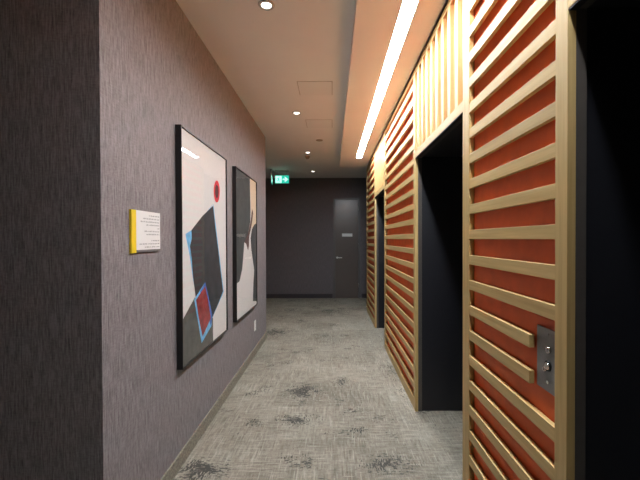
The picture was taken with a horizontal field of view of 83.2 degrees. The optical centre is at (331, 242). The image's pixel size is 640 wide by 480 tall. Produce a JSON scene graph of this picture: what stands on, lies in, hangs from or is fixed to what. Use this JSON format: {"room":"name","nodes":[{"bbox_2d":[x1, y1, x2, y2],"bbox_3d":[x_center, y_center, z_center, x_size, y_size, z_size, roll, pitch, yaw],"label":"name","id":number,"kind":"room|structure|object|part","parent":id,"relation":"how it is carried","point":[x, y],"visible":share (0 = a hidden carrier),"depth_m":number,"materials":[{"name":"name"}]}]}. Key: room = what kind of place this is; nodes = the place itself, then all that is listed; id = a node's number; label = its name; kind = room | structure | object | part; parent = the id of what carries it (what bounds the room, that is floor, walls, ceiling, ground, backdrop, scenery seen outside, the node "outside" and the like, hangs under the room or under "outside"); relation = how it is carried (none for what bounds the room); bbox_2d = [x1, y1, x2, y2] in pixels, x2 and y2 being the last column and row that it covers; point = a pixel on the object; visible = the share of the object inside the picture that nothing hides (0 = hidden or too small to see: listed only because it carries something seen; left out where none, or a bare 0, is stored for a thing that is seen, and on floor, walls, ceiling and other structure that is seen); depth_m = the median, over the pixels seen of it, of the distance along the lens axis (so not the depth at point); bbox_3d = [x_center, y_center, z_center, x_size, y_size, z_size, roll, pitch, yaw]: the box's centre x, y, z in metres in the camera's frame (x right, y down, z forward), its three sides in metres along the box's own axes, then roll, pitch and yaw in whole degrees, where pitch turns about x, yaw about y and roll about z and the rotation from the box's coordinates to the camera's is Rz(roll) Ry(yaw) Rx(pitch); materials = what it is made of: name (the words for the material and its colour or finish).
{"room":"elevator lobby","nodes":[
{"label":"elevator lobby","id":0,"kind":"room"},
{"bbox_2d":[0,0,68,479],"bbox_3d":[-2.340,-0.030,1.536,2.520,2.845,0.140,0,1,0],"label":"wall","id":1,"kind":"structure","parent":0,"point":[34,410],"depth_m":1.47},
{"bbox_2d":[64,0,265,479],"bbox_3d":[-1.010,-0.051,3.291,0.140,2.845,3.650,0,1,0],"label":"wall","id":2,"kind":"structure","parent":0,"point":[135,70],"depth_m":1.72,"materials":[{"name":"grey fabric"}]},
{"bbox_2d":[129,209,159,252],"bbox_3d":[-0.934,-0.053,1.807,0.010,0.205,0.277,0,1,0],"label":"wall sign","id":3,"kind":"object","parent":2,"relation":"attached to","point":[144,226],"visible":1,"depth_m":1.78,"materials":[{"name":"white plastic"}]},
{"bbox_2d":[175,124,227,369],"bbox_3d":[-0.920,0.026,2.635,0.037,1.477,0.940,0,1,0],"label":"framed print","id":4,"kind":"object","parent":2,"relation":"attached to","point":[200,170],"visible":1,"depth_m":2.47,"materials":[{"name":"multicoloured paper"}]},
{"bbox_2d":[160,331,266,479],"bbox_3d":[-0.931,1.325,3.304,0.010,0.092,3.650,0,1,0],"label":"baseboard","id":5,"kind":"structure","parent":2,"relation":"attached to","point":[176,465],"depth_m":2.65,"materials":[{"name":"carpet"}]},
{"bbox_2d":[232,166,256,321],"bbox_3d":[-0.920,0.014,3.870,0.037,1.477,0.940,0,1,0],"label":"framed print","id":6,"kind":"object","parent":2,"relation":"attached to","point":[244,188],"visible":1,"depth_m":3.73,"materials":[{"name":"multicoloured paper"}]},
{"bbox_2d":[176,0,446,177],"bbox_3d":[-1.080,-1.518,2.706,5.050,0.100,11.840,0,1,0],"label":"ceiling","id":7,"kind":"structure","parent":0,"point":[263,55],"depth_m":2.96,"materials":[{"name":"white paint"}]},
{"bbox_2d":[258,0,274,10],"bbox_3d":[-0.405,-1.461,2.219,0.104,0.008,0.104,0,1,0],"label":"recessed light","id":8,"kind":"object","parent":7,"relation":"in","point":[267,5],"visible":1,"depth_m":2.21,"materials":[{"name":"beige"}]},
{"bbox_2d":[270,169,272,184],"bbox_3d":[-1.266,-1.371,7.547,0.044,0.284,0.300,0,1,-5],"label":"exit sign","id":9,"kind":"object","parent":7,"relation":"hanging from","point":[271,170],"visible":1,"depth_m":7.42,"materials":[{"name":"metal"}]},
{"bbox_2d":[275,170,288,183],"bbox_3d":[-1.044,-1.372,7.527,0.300,0.284,0.044,0,1,0],"label":"exit sign","id":10,"kind":"object","parent":7,"relation":"hanging from","point":[279,179],"visible":1,"depth_m":7.52,"materials":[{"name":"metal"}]},
{"bbox_3d":[-1.044,-1.318,7.521,0.288,0.164,0.002,0,1,0],"label":"lit panel","id":11,"kind":"part","parent":10,"relation":"part of","materials":[{"name":"teal plastic"}]},
{"bbox_2d":[297,81,331,94],"bbox_3d":[-0.160,-1.476,3.456,0.326,0.003,0.320,0,1,0],"label":"access hatch","id":12,"kind":"object","parent":7,"relation":"attached to","point":[305,87],"visible":1,"depth_m":3.43,"materials":[{"name":"white paint"}]},
{"bbox_2d":[306,120,331,127],"bbox_3d":[-0.160,-1.486,4.516,0.326,0.003,0.320,0,1,0],"label":"access hatch","id":13,"kind":"object","parent":7,"relation":"attached to","point":[310,123],"visible":1,"depth_m":4.49,"materials":[{"name":"white paint"}]},
{"bbox_2d":[266,178,366,297],"bbox_3d":[-1.075,-0.102,8.609,5.050,2.845,0.140,0,1,0],"label":"wall","id":14,"kind":"structure","parent":0,"point":[299,213],"depth_m":8.54,"materials":[{"name":"grey paint"}]},
{"bbox_2d":[266,294,366,297],"bbox_3d":[-1.306,1.272,8.547,4.580,0.100,0.012,0,1,0],"label":"baseboard","id":15,"kind":"structure","parent":14,"relation":"attached to","point":[267,295],"depth_m":8.54,"materials":[{"name":"rubber"}]},
{"bbox_2d":[333,198,359,297],"bbox_3d":[0.349,0.131,8.508,0.640,2.373,0.065,0,1,0],"label":"door","id":16,"kind":"structure","parent":14,"relation":"in","point":[346,211],"depth_m":8.52,"materials":[{"name":"grey paint"}]},
{"bbox_3d":[0.359,-0.175,8.519,0.244,0.071,0.004,0,1,0],"label":"name plate","id":17,"kind":"part","parent":16,"relation":"part of","materials":[{"name":"silver metal"}]},
{"bbox_2d":[173,298,462,479],"bbox_3d":[-1.070,1.427,2.734,5.050,0.100,11.840,0,1,0],"label":"floor","id":18,"kind":"structure","parent":0,"point":[322,397],"depth_m":2.85,"materials":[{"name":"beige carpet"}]},
{"bbox_2d":[340,0,445,166],"bbox_3d":[0.400,-1.426,1.811,0.512,0.075,10.050,0,1,0],"label":"ceiling","id":19,"kind":"structure","parent":0,"point":[374,22],"depth_m":2.80,"materials":[{"name":"white paint"}]},
{"bbox_2d":[356,0,419,157],"bbox_3d":[0.454,-1.408,3.162,0.100,0.014,5.858,0,1,0],"label":"recessed light","id":20,"kind":"object","parent":19,"relation":"in","point":[408,8],"visible":1,"depth_m":2.79,"materials":[{"name":"white"}]},
{"bbox_2d":[370,0,447,159],"bbox_3d":[1.077,-0.044,1.895,0.745,2.845,10.190,0,1,0],"label":"wall","id":21,"kind":"structure","parent":0,"point":[447,0],"depth_m":2.92,"materials":[{"name":"black paint"}]},
{"bbox_2d":[366,152,376,327],"bbox_3d":[0.688,-0.045,6.310,0.035,2.764,1.360,0,1,0],"label":"slatted screen","id":22,"kind":"object","parent":21,"relation":"attached to","point":[370,170],"visible":0.95,"depth_m":6.23,"materials":[{"name":"brown wood"}]},
{"bbox_3d":[0.682,-0.051,6.955,0.024,2.764,0.070,0,1,0],"label":"post","id":23,"kind":"part","parent":22,"relation":"part of","materials":[{"name":"brown wood"}]},
{"bbox_3d":[0.679,-1.406,6.297,0.024,0.042,1.220,0,1,0],"label":"rail","id":24,"kind":"part","parent":22,"relation":"part of","materials":[{"name":"brown wood"}]},
{"bbox_3d":[0.687,1.293,6.323,0.024,0.089,1.220,0,1,0],"label":"rail","id":25,"kind":"part","parent":22,"relation":"part of","materials":[{"name":"brown wood"}]},
{"bbox_3d":[0.700,-0.045,6.310,0.010,2.764,1.220,0,1,0],"label":"backing panel","id":26,"kind":"part","parent":22,"relation":"part of","materials":[{"name":"paint"}]},
{"bbox_3d":[0.682,-0.038,5.665,0.024,2.764,0.070,0,1,0],"label":"post","id":27,"kind":"part","parent":22,"relation":"part of","materials":[{"name":"brown wood"}]},
{"bbox_2d":[375,189,383,327],"bbox_3d":[0.985,0.312,5.128,0.623,2.071,1.052,0,1,0],"label":"door","id":28,"kind":"structure","parent":21,"relation":"in","point":[380,197],"depth_m":5.64,"materials":[{"name":"black metal"}]},
{"bbox_2d":[375,133,383,196],"bbox_3d":[0.684,-1.058,5.115,0.032,0.714,1.010,0,1,0],"label":"header","id":29,"kind":"object","parent":21,"relation":"attached to","point":[379,152],"visible":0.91,"depth_m":5.06,"materials":[{"name":"brown wood"}]},
{"bbox_3d":[0.677,-1.394,5.112,0.021,0.042,1.010,0,1,0],"label":"rail","id":30,"kind":"part","parent":29,"relation":"part of","materials":[{"name":"brown wood"}]},
{"bbox_3d":[0.679,-0.729,5.118,0.021,0.055,1.010,0,1,0],"label":"rail","id":31,"kind":"part","parent":29,"relation":"part of","materials":[{"name":"brown wood"}]},
{"bbox_2d":[384,70,417,410],"bbox_3d":[0.688,-0.020,3.762,0.035,2.764,1.716,0,1,0],"label":"slatted screen","id":32,"kind":"object","parent":21,"relation":"attached to","point":[400,134],"visible":0.99,"depth_m":3.49,"materials":[{"name":"brown wood"}]},
{"bbox_3d":[0.682,-0.028,4.577,0.024,2.764,0.085,0,1,0],"label":"post","id":33,"kind":"part","parent":32,"relation":"part of","materials":[{"name":"brown wood"}]},
{"bbox_3d":[0.679,-1.381,3.736,0.024,0.042,1.571,0,1,0],"label":"rail","id":34,"kind":"part","parent":32,"relation":"part of","materials":[{"name":"brown wood"}]},
{"bbox_3d":[0.687,1.317,3.762,0.024,0.089,1.571,0,1,0],"label":"rail","id":35,"kind":"part","parent":32,"relation":"part of","materials":[{"name":"brown wood"}]},
{"bbox_3d":[0.682,-0.012,2.934,0.024,2.764,0.060,0,1,0],"label":"post","id":36,"kind":"part","parent":32,"relation":"part of","materials":[{"name":"brown wood"}]},
{"bbox_2d":[415,112,462,410],"bbox_3d":[0.985,0.339,2.379,0.623,2.071,1.099,0,1,0],"label":"door","id":37,"kind":"structure","parent":21,"relation":"in","point":[440,164],"depth_m":2.92,"materials":[{"name":"black metal"}]},
{"bbox_2d":[415,0,462,157],"bbox_3d":[0.684,-1.032,2.366,0.032,0.714,1.057,0,1,0],"label":"header","id":38,"kind":"object","parent":21,"relation":"attached to","point":[439,70],"visible":0.92,"depth_m":2.20,"materials":[{"name":"brown wood"}]},
{"bbox_3d":[0.677,-1.368,2.362,0.021,0.042,1.057,0,1,0],"label":"rail","id":39,"kind":"part","parent":38,"relation":"part of","materials":[{"name":"brown wood"}]},
{"bbox_3d":[0.679,-0.702,2.369,0.021,0.055,1.057,0,1,0],"label":"rail","id":40,"kind":"part","parent":38,"relation":"part of","materials":[{"name":"brown wood"}]},
{"bbox_2d":[463,0,575,479],"bbox_3d":[0.688,0.002,1.437,0.035,2.764,0.821,0,1,0],"label":"slatted screen","id":41,"kind":"object","parent":21,"relation":"attached to","point":[519,56],"visible":1,"depth_m":1.33,"materials":[{"name":"brown wood"}]},
{"bbox_3d":[0.682,-0.002,1.804,0.024,2.764,0.086,0,1,0],"label":"post","id":42,"kind":"part","parent":41,"relation":"part of","materials":[{"name":"brown wood"}]},
{"bbox_2d":[537,325,554,396],"bbox_3d":[0.690,0.378,1.155,0.013,0.202,0.118,0,1,0],"label":"plate","id":43,"kind":"object","parent":41,"relation":"attached to","point":[545,336],"visible":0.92,"depth_m":1.16,"materials":[{"name":"grey metal"}]},
{"bbox_2d":[545,346,550,353],"bbox_3d":[0.687,0.342,1.145,0.006,0.023,0.023,0,1,0],"label":"switch","id":44,"kind":"object","parent":43,"relation":"attached to","point":[547,348],"depth_m":1.14,"materials":[{"name":"silver metal"}]},
{"bbox_3d":[0.682,0.006,1.054,0.024,2.764,0.056,0,1,0],"label":"post","id":45,"kind":"part","parent":41,"relation":"part of","materials":[{"name":"brown wood"}]},
{"bbox_2d":[568,0,576,8],"bbox_3d":[0.684,-1.014,0.488,0.032,0.714,1.056,0,1,0],"label":"header","id":46,"kind":"object","parent":21,"relation":"attached to","point":[570,2],"visible":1,"depth_m":1.01,"materials":[{"name":"brown wood"}]},
{"bbox_2d":[569,0,639,479],"bbox_3d":[0.985,0.357,0.501,0.623,2.071,1.098,0,1,0],"label":"door","id":47,"kind":"structure","parent":21,"relation":"in","point":[607,238],"depth_m":1.03,"materials":[{"name":"black metal"}]}
]}

